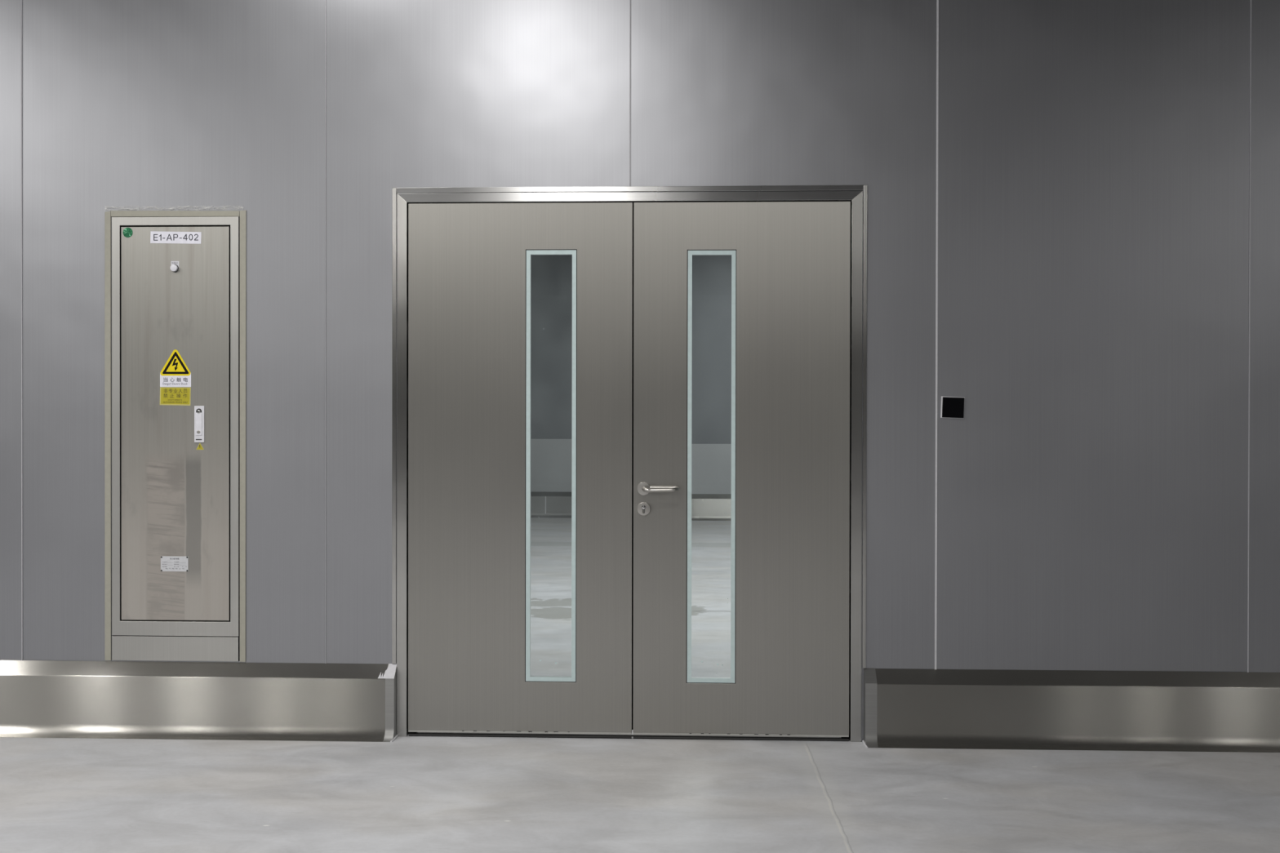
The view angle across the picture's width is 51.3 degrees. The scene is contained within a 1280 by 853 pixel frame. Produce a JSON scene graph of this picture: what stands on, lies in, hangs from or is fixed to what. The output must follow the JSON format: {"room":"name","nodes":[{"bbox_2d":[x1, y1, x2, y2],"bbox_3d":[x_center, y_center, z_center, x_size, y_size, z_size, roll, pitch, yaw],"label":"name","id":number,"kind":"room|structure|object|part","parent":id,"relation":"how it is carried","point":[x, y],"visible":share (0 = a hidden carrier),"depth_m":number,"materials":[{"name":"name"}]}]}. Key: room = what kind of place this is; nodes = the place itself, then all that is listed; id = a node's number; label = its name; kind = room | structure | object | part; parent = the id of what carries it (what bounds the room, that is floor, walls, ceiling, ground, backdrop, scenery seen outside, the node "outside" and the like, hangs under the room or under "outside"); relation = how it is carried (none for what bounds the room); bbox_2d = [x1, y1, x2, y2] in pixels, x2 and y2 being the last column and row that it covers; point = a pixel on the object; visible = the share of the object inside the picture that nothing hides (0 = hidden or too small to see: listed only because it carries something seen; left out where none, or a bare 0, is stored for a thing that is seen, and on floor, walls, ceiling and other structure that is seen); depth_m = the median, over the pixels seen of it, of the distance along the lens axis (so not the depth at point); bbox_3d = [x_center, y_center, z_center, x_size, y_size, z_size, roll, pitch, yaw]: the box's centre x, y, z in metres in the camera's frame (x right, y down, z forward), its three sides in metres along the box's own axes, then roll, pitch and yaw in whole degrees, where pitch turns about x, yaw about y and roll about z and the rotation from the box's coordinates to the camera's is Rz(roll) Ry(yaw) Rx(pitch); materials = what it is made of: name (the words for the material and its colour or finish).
{"room":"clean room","nodes":[
{"label":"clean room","id":0,"kind":"room"},
{"bbox_2d":[530,254,731,493],"bbox_3d":[1.706,-0.635,16.802,20.000,3.600,0.462,0,0,2],"label":"wall","id":1,"kind":"structure","parent":0,"point":[551,347],"depth_m":17.04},
{"bbox_2d":[530,491,571,517],"bbox_3d":[-4.062,0.992,17.115,8.454,0.323,0.114,0,0,2],"label":"baseboard","id":2,"kind":"structure","parent":1,"relation":"attached to","point":[543,504],"depth_m":16.99,"materials":[{"name":"grey metal"}]},
{"bbox_3d":[-4.059,0.554,17.176,8.453,0.798,0.012,0,0,2],"label":"panel","id":3,"kind":"part","parent":1,"relation":"part of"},
{"bbox_2d":[691,493,731,520],"bbox_3d":[5.915,1.014,16.346,11.545,0.323,0.114,0,0,2],"label":"baseboard","id":4,"kind":"structure","parent":1,"relation":"attached to","point":[704,507],"depth_m":16.55,"materials":[{"name":"metal"}]},
{"bbox_3d":[5.918,0.601,16.407,11.545,0.748,0.012,0,0,2],"label":"panel","id":5,"kind":"part","parent":1,"relation":"part of","materials":[{"name":"grey metal"}]},
{"bbox_2d":[0,0,1279,741],"bbox_3d":[1.222,-0.567,5.237,20.000,3.600,0.092,0,0,2],"label":"wall","id":6,"kind":"structure","parent":0,"point":[1073,206],"depth_m":5.21,"materials":[{"name":"grey metal"}]},
{"bbox_2d":[104,211,111,660],"bbox_3d":[-2.129,0.038,5.335,0.024,1.798,0.004,0,0,2],"label":"cabinet frame","id":7,"kind":"structure","parent":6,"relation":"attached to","point":[107,214],"depth_m":5.33,"materials":[{"name":"grey metal"}]},
{"bbox_2d":[104,205,241,210],"bbox_3d":[-1.859,-0.873,5.317,0.562,0.019,0.004,0,0,2],"label":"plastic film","id":8,"kind":"object","parent":6,"relation":"attached to","point":[187,206],"visible":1,"depth_m":5.33,"materials":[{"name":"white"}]},
{"bbox_2d":[111,216,239,661],"bbox_3d":[-1.855,0.050,5.340,0.516,1.773,0.081,0,0,2],"label":"electrical cabinet","id":9,"kind":"object","parent":6,"relation":"attached to","point":[175,280],"visible":1,"depth_m":5.32,"materials":[{"name":"grey metal"}]},
{"bbox_2d":[169,264,178,271],"bbox_3d":[-1.853,-0.630,5.305,0.031,0.031,0.018,0,0,2],"label":"lamp","id":10,"kind":"object","parent":9,"relation":"attached to","point":[173,268],"depth_m":5.30,"materials":[{"name":"plastic"}]},
{"bbox_3d":[-1.857,0.548,5.320,0.111,0.060,0.001,0,0,2],"label":"rating plate","id":11,"kind":"part","parent":9,"relation":"part of","materials":[{"name":"silver metal"}]},
{"bbox_3d":[-1.857,0.888,5.354,0.513,0.097,0.054,0,0,2],"label":"panel","id":12,"kind":"part","parent":9,"relation":"part of","materials":[{"name":"grey metal"}]},
{"bbox_3d":[-1.756,-0.011,5.306,0.024,0.091,0.003,0,0,2],"label":"pull lever","id":13,"kind":"part","parent":9,"relation":"part of","materials":[{"name":"plastic"}]},
{"bbox_3d":[-1.755,-0.010,5.310,0.039,0.145,0.006,0,0,2],"label":"latch plate","id":14,"kind":"part","parent":9,"relation":"part of","materials":[{"name":"white plastic"}]},
{"bbox_2d":[111,210,239,216],"bbox_3d":[-1.854,-0.850,5.318,0.520,0.025,0.004,0,0,2],"label":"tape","id":15,"kind":"object","parent":6,"relation":"attached to","point":[113,213],"visible":1,"depth_m":5.32,"materials":[{"name":"grey metal"}]},
{"bbox_2d":[0,660,398,742],"bbox_3d":[-4.868,1.079,5.407,7.823,0.291,0.103,0,0,2],"label":"baseboard","id":16,"kind":"structure","parent":6,"relation":"attached to","point":[39,699],"depth_m":5.27,"materials":[{"name":"metal"}]},
{"bbox_2d":[240,210,246,662],"bbox_3d":[-1.582,0.039,5.312,0.025,1.799,0.004,0,0,2],"label":"cabinet frame","id":17,"kind":"structure","parent":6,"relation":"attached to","point":[242,213],"depth_m":5.31,"materials":[{"name":"grey metal"}]},
{"bbox_2d":[408,202,634,738],"bbox_3d":[-0.464,0.174,5.286,0.905,2.111,0.056,0,0,2],"label":"door","id":18,"kind":"structure","parent":6,"relation":"in","point":[469,264],"depth_m":5.26,"materials":[{"name":"metal"}]},
{"bbox_2d":[391,185,866,742],"bbox_3d":[-0.048,0.144,5.272,1.868,2.174,0.067,0,0,2],"label":"door frame","id":19,"kind":"structure","parent":6,"relation":"attached to","point":[633,194],"depth_m":5.25,"materials":[{"name":"silver metal"}]},
{"bbox_2d":[632,201,850,741],"bbox_3d":[0.396,0.176,5.212,0.846,2.111,0.109,0,0,2],"label":"door","id":20,"kind":"structure","parent":6,"relation":"in","point":[791,260],"depth_m":5.22,"materials":[{"name":"metal"}]},
{"bbox_3d":[0.080,0.244,5.201,0.145,0.025,0.060,0,0,2],"label":"lever handle","id":21,"kind":"part","parent":20,"relation":"part of","materials":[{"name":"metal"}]},
{"bbox_2d":[940,395,964,418],"bbox_3d":[1.217,-0.074,5.191,0.092,0.087,0.012,0,0,2],"label":"wall switch","id":22,"kind":"object","parent":6,"relation":"attached to","point":[951,406],"visible":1,"depth_m":5.19,"materials":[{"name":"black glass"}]},
{"bbox_2d":[862,668,1279,752],"bbox_3d":[6.036,1.101,4.949,10.348,0.290,0.103,0,0,2],"label":"baseboard","id":23,"kind":"structure","parent":6,"relation":"attached to","point":[1160,711],"depth_m":5.13,"materials":[{"name":"metal"}]},
{"bbox_2d":[0,517,1279,852],"bbox_3d":[1.050,1.307,1.233,20.000,0.100,32.050,0,0,2],"label":"floor","id":24,"kind":"structure","parent":0,"point":[408,794],"depth_m":4.50,"materials":[{"name":"grey concrete"}]}
]}

